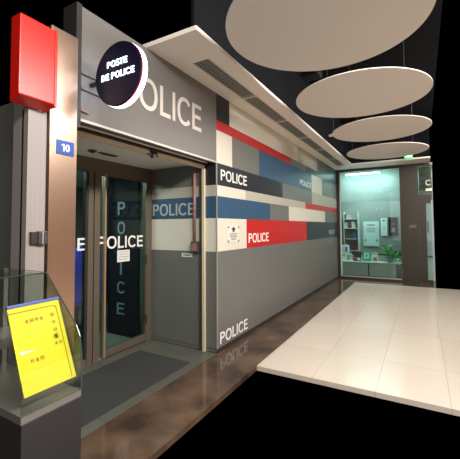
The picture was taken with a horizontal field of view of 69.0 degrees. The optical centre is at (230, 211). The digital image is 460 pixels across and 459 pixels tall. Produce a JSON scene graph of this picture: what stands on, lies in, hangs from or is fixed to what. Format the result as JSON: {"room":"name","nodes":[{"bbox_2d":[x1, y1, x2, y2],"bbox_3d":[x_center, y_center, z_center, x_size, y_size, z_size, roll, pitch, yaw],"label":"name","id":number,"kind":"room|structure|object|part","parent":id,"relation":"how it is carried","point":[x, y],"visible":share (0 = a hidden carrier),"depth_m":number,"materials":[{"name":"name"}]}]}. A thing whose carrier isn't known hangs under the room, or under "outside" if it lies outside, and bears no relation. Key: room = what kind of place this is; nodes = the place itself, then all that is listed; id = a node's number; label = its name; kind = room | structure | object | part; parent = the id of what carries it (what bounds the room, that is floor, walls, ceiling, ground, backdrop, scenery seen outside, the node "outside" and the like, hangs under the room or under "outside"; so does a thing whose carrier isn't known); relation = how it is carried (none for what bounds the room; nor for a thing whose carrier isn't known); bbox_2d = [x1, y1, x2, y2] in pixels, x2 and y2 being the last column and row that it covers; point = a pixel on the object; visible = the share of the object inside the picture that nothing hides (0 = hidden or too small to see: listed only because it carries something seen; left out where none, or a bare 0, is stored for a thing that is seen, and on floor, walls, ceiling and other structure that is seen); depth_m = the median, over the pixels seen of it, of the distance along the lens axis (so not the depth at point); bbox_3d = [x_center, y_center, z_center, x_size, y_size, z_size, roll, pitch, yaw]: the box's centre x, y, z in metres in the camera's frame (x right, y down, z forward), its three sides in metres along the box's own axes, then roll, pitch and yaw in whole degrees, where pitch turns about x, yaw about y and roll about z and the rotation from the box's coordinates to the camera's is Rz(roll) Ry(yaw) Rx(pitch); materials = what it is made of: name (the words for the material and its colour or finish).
{"room":"shopping mall corridor","nodes":[
{"label":"shopping mall corridor","id":0,"kind":"room"},
{"bbox_2d":[0,102,13,362],"bbox_3d":[-1.698,0.428,2.562,1.030,2.500,0.100,-2,-3,30],"label":"wall","id":1,"kind":"structure","parent":0,"point":[6,111],"depth_m":2.52,"materials":[{"name":"grey paint"}]},
{"bbox_2d":[75,187,82,239],"bbox_3d":[-3.857,0.642,5.828,0.060,2.400,3.650,-2,-3,30],"label":"wall","id":2,"kind":"structure","parent":0,"point":[79,191],"depth_m":7.01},
{"bbox_2d":[100,185,142,305],"bbox_3d":[-1.704,0.667,6.679,2.840,2.400,0.040,-2,-3,30],"label":"wall","id":3,"kind":"structure","parent":0,"point":[141,186],"depth_m":7.13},
{"bbox_2d":[76,125,206,188],"bbox_3d":[-2.187,-0.612,4.929,3.920,0.078,3.650,-2,-3,30],"label":"ceiling","id":4,"kind":"structure","parent":0,"point":[127,157],"depth_m":3.84,"materials":[{"name":"white paint"}]},
{"bbox_2d":[98,152,117,156],"bbox_3d":[-1.351,-0.626,3.699,0.050,0.017,0.240,-2,-3,30],"label":"ceiling vent","id":5,"kind":"object","parent":4,"relation":"in","point":[102,153],"visible":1,"depth_m":3.69,"materials":[{"name":"metal"}]},
{"bbox_2d":[8,7,337,365],"bbox_3d":[0.458,0.217,6.439,1.140,3.250,9.250,-2,-3,30],"label":"wall","id":6,"kind":"structure","parent":0,"point":[257,281],"depth_m":4.52,"materials":[{"name":"paint"}]},
{"bbox_2d":[10,12,57,111],"bbox_3d":[-1.269,-0.931,2.142,0.168,0.528,0.236,-2,-3,30],"label":"fascia sign","id":7,"kind":"object","parent":6,"relation":"attached to","point":[34,45],"visible":1,"depth_m":2.08,"materials":[{"name":"plastic"}]},
{"bbox_3d":[-1.189,-0.934,2.223,0.108,0.515,0.016,-2,-3,30],"label":"edge trim","id":8,"kind":"part","parent":7,"relation":"part of","materials":[{"name":"red plastic"}]},
{"bbox_2d":[63,1,81,127],"bbox_3d":[-1.208,-1.102,2.552,0.160,0.950,0.045,-2,-3,30],"label":"trim","id":9,"kind":"structure","parent":6,"relation":"attached to","point":[72,24],"depth_m":2.52,"materials":[{"name":"metal"}]},
{"bbox_2d":[81,70,95,80],"bbox_3d":[-1.083,-1.052,2.626,0.020,0.025,0.200,-2,-3,30],"label":"bracket arm","id":10,"kind":"object","parent":6,"relation":"attached to","point":[82,72],"visible":0.64,"depth_m":2.59},
{"bbox_2d":[81,86,98,96],"bbox_3d":[-1.083,-0.932,2.620,0.020,0.025,0.200,-2,-3,30],"label":"bracket arm","id":11,"kind":"object","parent":6,"relation":"attached to","point":[82,87],"visible":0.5,"depth_m":2.60},
{"bbox_2d":[76,155,151,366],"bbox_3d":[-1.650,0.554,3.797,0.097,2.362,2.100,-2,-3,30],"label":"door","id":12,"kind":"structure","parent":6,"relation":"in","point":[96,168],"depth_m":4.00,"materials":[{"name":"brown metal"}]},
{"bbox_2d":[73,171,87,370],"bbox_3d":[-1.913,0.616,3.348,0.060,2.200,1.065,-2,-3,30],"label":"window","id":13,"kind":"structure","parent":12,"relation":"attached to","point":[77,364],"depth_m":3.78,"materials":[{"name":"clear glass"}]},
{"bbox_3d":[-1.907,1.675,3.299,0.060,0.080,1.065,-2,-3,30],"label":"frame","id":14,"kind":"part","parent":13,"relation":"part of","materials":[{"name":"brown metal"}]},
{"bbox_3d":[-1.826,0.357,3.493,0.001,0.145,0.725,-2,-3,30],"label":"glass lettering","id":15,"kind":"part","parent":13,"relation":"part of"},
{"bbox_3d":[-1.656,0.595,3.801,0.060,2.120,0.025,-2,-3,30],"label":"frame","id":16,"kind":"part","parent":13,"relation":"part of","materials":[{"name":"metal"}]},
{"bbox_3d":[-1.665,-0.545,3.851,0.080,0.162,2.100,-2,-3,30],"label":"frame","id":17,"kind":"part","parent":12,"relation":"part of","materials":[{"name":"brown metal"}]},
{"bbox_3d":[-1.382,0.387,4.271,0.001,0.155,0.733,-2,-3,30],"label":"glass lettering","id":18,"kind":"part","parent":12,"relation":"part of"},
{"bbox_2d":[117,250,129,261],"bbox_3d":[-1.368,0.567,4.285,0.004,0.147,0.204,-2,-3,30],"label":"notice","id":19,"kind":"object","parent":12,"relation":"attached to","point":[122,255],"visible":1,"depth_m":4.28,"materials":[{"name":"white paper"}]},
{"bbox_3d":[-1.385,-0.431,4.326,0.040,0.025,0.780,-2,-3,30],"label":"rail","id":20,"kind":"part","parent":12,"relation":"part of","materials":[{"name":"brown metal"}]},
{"bbox_3d":[-1.346,1.700,4.274,0.050,0.088,0.675,-2,-3,30],"label":"rail","id":21,"kind":"part","parent":12,"relation":"part of","materials":[{"name":"brown metal"}]},
{"bbox_3d":[-1.164,0.671,4.663,0.080,2.200,0.105,-2,-3,30],"label":"frame","id":22,"kind":"part","parent":12,"relation":"part of","materials":[{"name":"brown metal"}]},
{"bbox_2d":[89,41,147,108],"bbox_3d":[-0.847,-0.995,2.476,0.576,0.472,0.075,-2,-3,30],"label":"round sign","id":23,"kind":"object","parent":6,"relation":"attached to","point":[122,71],"visible":1,"depth_m":2.40,"materials":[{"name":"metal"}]},
{"bbox_2d":[77,127,205,351],"bbox_3d":[-0.847,0.529,3.368,0.109,2.361,2.049,-2,-3,30],"label":"door frame","id":24,"kind":"structure","parent":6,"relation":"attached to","point":[82,132],"depth_m":4.18,"materials":[{"name":"metal"}]},
{"bbox_3d":[-0.861,-0.619,3.417,0.060,0.061,2.035,-2,-3,30],"label":"rail","id":25,"kind":"part","parent":24,"relation":"part of","materials":[{"name":"brown metal"}]},
{"bbox_2d":[81,119,216,162],"bbox_3d":[-0.664,-0.657,3.375,0.026,0.020,1.955,-2,-3,30],"label":"trim","id":26,"kind":"structure","parent":6,"relation":"attached to","point":[82,120],"depth_m":3.07,"materials":[{"name":"metal"}]},
{"bbox_2d":[139,78,200,131],"bbox_3d":[-0.646,-1.101,3.413,0.006,0.310,1.214,-2,-3,30],"label":"lettering","id":27,"kind":"object","parent":6,"relation":"attached to","point":[153,107],"visible":0.68,"depth_m":3.49,"materials":[{"name":"plastic"}]},
{"bbox_2d":[153,203,192,215],"bbox_3d":[-0.780,-0.025,4.533,0.715,0.165,0.002,-2,-3,30],"label":"lettering","id":28,"kind":"object","parent":6,"relation":"attached to","point":[181,204],"depth_m":4.55,"materials":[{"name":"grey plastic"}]},
{"bbox_2d":[182,253,191,256],"bbox_3d":[-0.570,0.571,4.387,0.170,0.048,0.005,-2,-3,30],"label":"wall label","id":29,"kind":"object","parent":6,"relation":"attached to","point":[183,254],"visible":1,"depth_m":4.38,"materials":[{"name":"white plastic"}]},
{"bbox_2d":[191,167,198,252],"bbox_3d":[-0.454,-0.043,4.312,0.110,1.136,0.066,-2,-3,30],"label":"conduit","id":30,"kind":"object","parent":6,"relation":"attached to","point":[194,244],"visible":0.94,"depth_m":4.31,"materials":[{"name":"brown metal"}]},
{"bbox_2d":[216,163,217,349],"bbox_3d":[-0.169,0.539,4.162,0.013,2.305,0.013,-2,-3,30],"label":"trim","id":31,"kind":"structure","parent":6,"relation":"attached to","point":[216,163],"depth_m":4.15,"materials":[{"name":"metal"}]},
{"bbox_2d":[227,226,238,242],"bbox_3d":[0.040,0.305,4.528,0.016,0.225,0.325,-2,-3,30],"label":"plaque","id":32,"kind":"object","parent":6,"relation":"attached to","point":[232,231],"visible":1,"depth_m":4.51,"materials":[{"name":"white paper"}]},
{"bbox_2d":[220,318,247,343],"bbox_3d":[0.059,1.599,4.503,0.002,0.147,0.758,-2,-3,30],"label":"lettering","id":33,"kind":"object","parent":6,"relation":"attached to","point":[232,330],"depth_m":4.45,"materials":[{"name":"white paint"}]},
{"bbox_2d":[221,169,246,185],"bbox_3d":[0.058,-0.460,4.618,0.002,0.144,0.738,-2,-3,30],"label":"lettering","id":34,"kind":"object","parent":6,"relation":"attached to","point":[227,172],"depth_m":4.56,"materials":[{"name":"white plastic"}]},
{"bbox_2d":[249,233,268,242],"bbox_3d":[0.453,0.407,5.262,0.002,0.144,0.745,-2,-3,30],"label":"lettering","id":35,"kind":"object","parent":6,"relation":"attached to","point":[249,233],"depth_m":5.20,"materials":[{"name":"white plastic"}]},
{"bbox_2d":[217,276,337,352],"bbox_3d":[1.544,1.843,7.097,0.012,0.048,6.874,-2,-3,30],"label":"baseboard","id":36,"kind":"structure","parent":6,"relation":"attached to","point":[238,338],"depth_m":5.36,"materials":[{"name":"metal"}]},
{"bbox_2d":[73,278,459,458],"bbox_3d":[0.738,1.759,3.969,9.900,0.060,13.750,-2,-3,30],"label":"floor","id":37,"kind":"structure","parent":0,"point":[396,343],"depth_m":3.91,"materials":[{"name":"beige tile"}]},
{"bbox_2d":[18,108,47,303],"bbox_3d":[-1.267,0.458,2.168,0.108,2.400,0.144,-2,-3,30],"label":"pilaster","id":38,"kind":"object","parent":37,"relation":"on","point":[33,239],"visible":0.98,"depth_m":2.16,"materials":[{"name":"grey laminate"}]},
{"bbox_3d":[-1.259,0.169,2.141,0.025,0.075,0.040,-2,-3,30],"label":"lock plate","id":39,"kind":"part","parent":38,"relation":"part of","materials":[{"name":"metal"}]},
{"bbox_2d":[0,268,82,458],"bbox_3d":[-1.000,0.960,1.532,0.633,1.335,0.260,-2,-3,30],"label":"display case","id":40,"kind":"object","parent":37,"relation":"on","point":[45,424],"depth_m":1.41,"materials":[{"name":"glass"}]},
{"bbox_3d":[-1.214,0.574,1.798,0.020,0.533,0.022,-2,-3,30],"label":"post","id":41,"kind":"part","parent":40,"relation":"part of","materials":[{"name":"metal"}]},
{"bbox_2d":[0,326,12,348],"bbox_3d":[-1.115,0.606,1.606,0.320,0.010,0.250,-2,-3,30],"label":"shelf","id":42,"kind":"object","parent":40,"relation":"attached to","point":[6,341],"depth_m":1.60,"materials":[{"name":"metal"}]},
{"bbox_3d":[-1.118,0.302,1.622,0.336,0.007,0.252,-2,-3,30],"label":"glass","id":43,"kind":"part","parent":40,"relation":"part of","materials":[{"name":"clear glass"}]},
{"bbox_2d":[0,363,80,425],"bbox_3d":[-0.996,0.812,1.535,0.605,0.030,0.260,-2,-3,30],"label":"shelf","id":44,"kind":"object","parent":40,"relation":"attached to","point":[15,410],"depth_m":1.42,"materials":[{"name":"metal"}]},
{"bbox_2d":[6,297,75,398],"bbox_3d":[-0.811,0.565,1.444,0.152,0.339,0.227,-2,-3,30],"label":"notice","id":45,"kind":"object","parent":40,"relation":"in","point":[44,360],"visible":1,"depth_m":1.43,"materials":[{"name":"yellow paper"}]},
{"bbox_2d":[26,313,61,362],"bbox_3d":[-0.812,0.542,1.458,0.073,0.166,0.148,-2,-3,30],"label":"print","id":46,"kind":"object","parent":45,"relation":"attached to","point":[43,330],"depth_m":1.45},
{"bbox_2d":[44,25,77,385],"bbox_3d":[-1.196,0.190,2.347,0.070,2.950,0.215,-2,-3,30],"label":"steel pillar","id":47,"kind":"structure","parent":37,"relation":"on","point":[60,220],"depth_m":2.35,"materials":[{"name":"metal"}]},
{"bbox_2d":[56,139,73,156],"bbox_3d":[-1.164,-0.447,2.361,0.008,0.100,0.132,-2,-3,30],"label":"number plate","id":48,"kind":"object","parent":47,"relation":"attached to","point":[62,147],"visible":1,"depth_m":2.35,"materials":[{"name":"blue ceramic"}]},
{"bbox_2d":[74,245,100,338],"bbox_3d":[-2.299,1.143,4.973,0.576,1.299,0.572,-2,-3,30],"label":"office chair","id":49,"kind":"object","parent":37,"relation":"on","point":[78,254],"visible":0.27,"depth_m":4.72,"materials":[{"name":"blue fabric"}]},
{"bbox_3d":[-2.283,1.308,4.955,0.440,0.090,0.460,-2,-3,30],"label":"seat","id":50,"kind":"part","parent":49,"relation":"part of","materials":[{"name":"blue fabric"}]},
{"bbox_3d":[-2.078,0.856,4.857,0.060,0.740,0.480,-2,-3,30],"label":"backrest","id":51,"kind":"part","parent":49,"relation":"part of","materials":[{"name":"blue fabric"}]},
{"bbox_2d":[75,240,100,308],"bbox_3d":[-3.099,1.217,6.466,0.555,1.300,1.250,-2,-3,30],"label":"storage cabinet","id":52,"kind":"object","parent":37,"relation":"on","point":[79,307],"visible":0.02,"depth_m":6.61,"materials":[{"name":"metal"}]},
{"bbox_2d":[107,177,139,337],"bbox_3d":[-1.556,0.586,4.870,0.610,2.395,0.041,-2,-3,30],"label":"panel","id":53,"kind":"object","parent":37,"relation":"on","point":[123,310],"visible":0.98,"depth_m":4.83,"materials":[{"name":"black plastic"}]},
{"bbox_2d":[73,350,189,426],"bbox_3d":[-1.149,1.709,3.405,0.780,0.012,1.400,-2,-3,30],"label":"entrance mat","id":54,"kind":"object","parent":37,"relation":"on","point":[104,388],"visible":0.76,"depth_m":3.39,"materials":[{"name":"grey carpet"}]},
{"bbox_2d":[191,0,429,162],"bbox_3d":[2.344,-1.901,5.696,1.930,0.810,7.470,-2,-3,30],"label":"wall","id":55,"kind":"structure","parent":0,"point":[209,16],"depth_m":4.71,"materials":[{"name":"black paint"}]},
{"bbox_2d":[191,58,254,98],"bbox_3d":[-0.037,-1.542,3.916,0.200,0.044,1.150,-2,-3,30],"label":"air vent","id":56,"kind":"object","parent":55,"relation":"attached to","point":[205,64],"visible":0.8,"depth_m":3.84,"materials":[{"name":"grey metal"}]},
{"bbox_2d":[243,96,286,122],"bbox_3d":[0.536,-1.500,4.923,0.200,0.044,1.170,-2,-3,30],"label":"air vent","id":57,"kind":"object","parent":55,"relation":"attached to","point":[255,101],"visible":0.82,"depth_m":4.87,"materials":[{"name":"grey metal"}]},
{"bbox_3d":[0.536,-1.518,4.924,0.200,0.007,1.170,-2,-3,30],"label":"plate","id":58,"kind":"part","parent":57,"relation":"part of","materials":[{"name":"beige metal"}]},
{"bbox_2d":[143,25,429,169],"bbox_3d":[2.240,-1.454,6.156,2.590,0.040,8.200,-2,-3,30],"label":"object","id":59,"kind":"structure","parent":55,"relation":"attached to","point":[181,48],"depth_m":3.99,"materials":[{"name":"white paint"}]},
{"bbox_2d":[277,121,307,138],"bbox_3d":[1.115,-1.457,5.939,0.200,0.044,1.170,-2,-3,30],"label":"air vent","id":60,"kind":"object","parent":55,"relation":"attached to","point":[287,125],"visible":0.84,"depth_m":5.89,"materials":[{"name":"grey metal"}]},
{"bbox_2d":[300,137,322,149],"bbox_3d":[1.694,-1.414,6.955,0.200,0.044,1.170,-2,-3,30],"label":"air vent","id":61,"kind":"object","parent":55,"relation":"attached to","point":[308,141],"visible":0.84,"depth_m":6.93,"materials":[{"name":"grey metal"}]},
{"bbox_2d":[315,149,335,158],"bbox_3d":[2.273,-1.371,7.971,0.200,0.044,1.170,-2,-3,30],"label":"air vent","id":62,"kind":"object","parent":55,"relation":"attached to","point":[323,152],"visible":0.78,"depth_m":7.96,"materials":[{"name":"grey metal"}]},
{"bbox_2d":[328,159,343,165],"bbox_3d":[2.835,-1.330,8.956,0.200,0.044,1.100,-2,-3,30],"label":"air vent","id":63,"kind":"object","parent":55,"relation":"attached to","point":[335,161],"visible":0.8,"depth_m":8.97,"materials":[{"name":"grey metal"}]},
{"bbox_2d":[341,200,400,252],"bbox_3d":[4.877,0.441,11.404,2.420,3.200,0.060,-2,-3,30],"label":"wall","id":64,"kind":"structure","parent":0,"point":[371,211],"depth_m":11.32,"materials":[{"name":"grey paint"}]},
{"bbox_2d":[363,221,378,245],"bbox_3d":[4.781,0.761,11.390,0.490,0.840,0.035,-2,-3,30],"label":"poster","id":65,"kind":"object","parent":64,"relation":"attached to","point":[370,229],"visible":1,"depth_m":11.37,"materials":[{"name":"white paper"}]},
{"bbox_2d":[365,224,377,241],"bbox_3d":[4.773,0.731,11.377,0.410,0.580,0.002,-2,-3,30],"label":"print","id":66,"kind":"object","parent":65,"relation":"attached to","point":[371,230],"depth_m":11.37},
{"bbox_2d":[381,218,386,235],"bbox_3d":[5.132,0.520,11.200,0.180,0.580,0.035,-2,-3,30],"label":"notice sheet","id":67,"kind":"object","parent":64,"relation":"attached to","point":[383,220],"visible":1,"depth_m":11.19,"materials":[{"name":"white paper"}]},
{"bbox_2d":[388,217,398,235],"bbox_3d":[5.375,0.492,11.063,0.300,0.620,0.035,-2,-3,30],"label":"framed picture","id":68,"kind":"object","parent":64,"relation":"attached to","point":[392,221],"visible":1,"depth_m":11.05},
{"bbox_2d":[308,0,442,124],"bbox_3d":[2.366,-2.336,5.718,1.970,0.060,7.500,-2,-3,30],"label":"ceiling","id":69,"kind":"structure","parent":0,"point":[421,47],"depth_m":5.18,"materials":[{"name":"black paint"}]},
{"bbox_2d":[296,70,321,81],"bbox_3d":[1.283,-2.257,5.439,0.300,0.110,0.450,-2,-3,30],"label":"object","id":70,"kind":"structure","parent":69,"relation":"attached to","point":[306,76],"depth_m":5.45,"materials":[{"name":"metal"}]},
{"bbox_2d":[226,0,435,70],"bbox_3d":[0.809,-2.022,2.953,1.710,0.800,1.710,-2,-3,30],"label":"ceiling disc","id":71,"kind":"object","parent":69,"relation":"hanging from","point":[286,35],"visible":1,"depth_m":2.97,"materials":[{"name":"paint"}]},
{"bbox_2d":[296,40,432,117],"bbox_3d":[1.762,-1.954,4.584,1.710,0.800,1.710,-2,-3,30],"label":"ceiling disc","id":72,"kind":"object","parent":69,"relation":"hanging from","point":[376,90],"visible":0.93,"depth_m":4.39,"materials":[{"name":"metal"}]},
{"bbox_3d":[1.764,-1.560,4.566,1.710,0.012,1.710,-2,-3,30],"label":"panel","id":73,"kind":"part","parent":72,"relation":"part of","materials":[{"name":"paint"}]},
{"bbox_2d":[332,103,431,141],"bbox_3d":[2.734,-1.887,6.169,1.655,0.800,1.655,-2,-3,30],"label":"ceiling disc","id":74,"kind":"object","parent":69,"relation":"hanging from","point":[389,127],"visible":0.9,"depth_m":6.02,"materials":[{"name":"metal"}]},
{"bbox_3d":[2.737,-1.494,6.151,1.655,0.012,1.655,-2,-3,30],"label":"panel","id":75,"kind":"part","parent":74,"relation":"part of","materials":[{"name":"paint"}]},
{"bbox_2d":[347,135,428,158],"bbox_3d":[3.682,-1.812,7.953,1.761,0.800,1.761,-2,-3,30],"label":"ceiling disc","id":76,"kind":"object","parent":69,"relation":"hanging from","point":[395,149],"visible":0.93,"depth_m":7.79,"materials":[{"name":"metal"}]},
{"bbox_2d":[341,162,431,173],"bbox_3d":[4.641,-1.227,10.578,2.920,0.060,1.850,-2,-3,30],"label":"ceiling","id":77,"kind":"structure","parent":0,"point":[430,162],"depth_m":9.82,"materials":[{"name":"white paint"}]},
{"bbox_2d":[345,170,380,175],"bbox_3d":[3.967,-1.166,10.078,1.000,0.100,0.060,-2,-3,30],"label":"tube light","id":78,"kind":"object","parent":77,"relation":"attached to","point":[372,171],"visible":0.86,"depth_m":10.05,"materials":[{"name":"white plastic"}]},
{"bbox_2d":[341,167,435,280],"bbox_3d":[4.600,0.381,10.049,2.560,3.200,0.070,-2,-3,30],"label":"wall","id":79,"kind":"structure","parent":0,"point":[384,185],"depth_m":10.08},
{"bbox_2d":[399,166,430,283],"bbox_3d":[5.074,0.352,9.164,0.740,3.170,0.140,-2,-3,30],"label":"wall","id":80,"kind":"structure","parent":0,"point":[412,205],"depth_m":9.14,"materials":[{"name":"brown paint"}]},
{"bbox_2d":[339,173,401,279],"bbox_3d":[4.037,0.360,9.743,1.635,3.120,0.040,-2,-3,30],"label":"window","id":81,"kind":"structure","parent":80,"relation":"in","point":[339,173],"depth_m":10.08,"materials":[{"name":"clear glass"}]},
{"bbox_3d":[3.341,0.365,10.139,0.035,3.085,0.040,-2,-3,30],"label":"frame","id":82,"kind":"part","parent":81,"relation":"part of","materials":[{"name":"silver metal"}]},
{"bbox_3d":[4.046,1.901,9.673,1.635,0.035,0.040,-2,-3,30],"label":"frame","id":83,"kind":"part","parent":81,"relation":"part of","materials":[{"name":"metal"}]},
{"bbox_2d":[336,162,429,281],"bbox_3d":[4.306,0.336,9.585,2.490,3.250,0.090,-2,-3,30],"label":"trim","id":84,"kind":"structure","parent":80,"relation":"attached to","point":[428,163],"depth_m":10.04,"materials":[{"name":"metal"}]},
{"bbox_2d":[427,221,433,283],"bbox_3d":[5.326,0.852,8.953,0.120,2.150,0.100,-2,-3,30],"label":"door","id":85,"kind":"structure","parent":80,"relation":"in","point":[429,281],"depth_m":8.93,"materials":[{"name":"clear glass"}]},
{"bbox_2d":[418,166,431,199],"bbox_3d":[5.367,-0.773,9.229,0.310,0.920,0.040,-2,-3,30],"label":"sign","id":86,"kind":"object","parent":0,"point":[425,173],"depth_m":9.22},
{"bbox_3d":[4.721,2.024,10.533,2.920,0.040,1.610,-2,-3,30],"label":"floor","id":87,"kind":"structure","parent":0,"visible":0},
{"bbox_2d":[343,212,359,251],"bbox_3d":[4.191,1.033,11.561,0.480,2.040,0.299,-2,-3,30],"label":"bookshelf","id":88,"kind":"object","parent":87,"relation":"on","point":[354,215],"visible":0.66,"depth_m":11.64,"materials":[{"name":"white wood"}]},
{"bbox_3d":[3.991,1.040,11.675,0.020,2.040,0.299,-2,-3,30],"label":"panel","id":89,"kind":"part","parent":88,"relation":"part of","materials":[{"name":"white wood"}]},
{"bbox_3d":[4.391,1.027,11.448,0.020,2.040,0.299,-2,-3,30],"label":"panel","id":90,"kind":"part","parent":88,"relation":"part of","materials":[{"name":"white wood"}]},
{"bbox_2d":[342,260,401,278],"bbox_3d":[4.129,1.733,9.955,1.740,0.495,0.440,-2,-3,30],"label":"cabinet","id":91,"kind":"object","parent":87,"relation":"on","point":[385,269],"visible":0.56,"depth_m":9.72,"materials":[{"name":"wood"}]},
{"bbox_2d":[342,252,351,260],"bbox_3d":[3.555,1.385,10.291,0.310,0.240,0.061,-2,-3,30],"label":"leaflet","id":92,"kind":"object","parent":91,"relation":"on","point":[345,256],"visible":0.91,"depth_m":10.28,"materials":[{"name":"white paper"}]},
{"bbox_3d":[3.651,1.711,10.001,0.845,0.370,0.015,-2,-3,30],"label":"door","id":93,"kind":"part","parent":91,"relation":"part of","materials":[{"name":"grey wood"}]},
{"bbox_2d":[353,251,360,260],"bbox_3d":[3.837,1.350,10.131,0.220,0.290,0.061,-2,-3,30],"label":"leaflet","id":94,"kind":"object","parent":91,"relation":"on","point":[357,254],"visible":0.97,"depth_m":10.13,"materials":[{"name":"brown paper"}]},
{"bbox_2d":[363,251,370,261],"bbox_3d":[4.068,1.338,10.001,0.230,0.300,0.061,-2,-3,30],"label":"leaflet","id":95,"kind":"object","parent":91,"relation":"on","point":[366,254],"visible":1,"depth_m":9.99,"materials":[{"name":"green paper"}]},
{"bbox_2d":[372,252,377,261],"bbox_3d":[4.263,1.342,9.889,0.180,0.280,0.061,-2,-3,30],"label":"leaflet","id":96,"kind":"object","parent":91,"relation":"on","point":[374,254],"visible":1,"depth_m":9.88,"materials":[{"name":"white paper"}]},
{"bbox_3d":[4.353,1.688,9.602,0.700,0.370,0.015,-2,-3,30],"label":"door","id":97,"kind":"part","parent":91,"relation":"part of","materials":[{"name":"grey wood"}]},
{"bbox_2d":[380,244,400,262],"bbox_3d":[4.624,1.200,9.682,0.605,0.540,0.629,-2,-3,30],"label":"potted plant","id":98,"kind":"object","parent":91,"relation":"on","point":[389,255],"visible":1,"depth_m":9.66,"materials":[{"name":"green plant"}]},
{"bbox_2d":[351,252,401,261],"bbox_3d":[4.400,1.654,10.496,1.820,0.700,0.500,-2,-3,30],"label":"desk","id":99,"kind":"object","parent":87,"relation":"on","point":[381,256],"visible":0.1,"depth_m":10.13,"materials":[{"name":"metal"}]},
{"bbox_2d":[342,245,348,252],"bbox_3d":[3.716,1.209,10.857,0.220,0.230,0.222,-2,-3,30],"label":"file box","id":100,"kind":"object","parent":99,"relation":"on","point":[345,248],"visible":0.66,"depth_m":10.76,"materials":[{"name":"white cardboard"}]}
]}

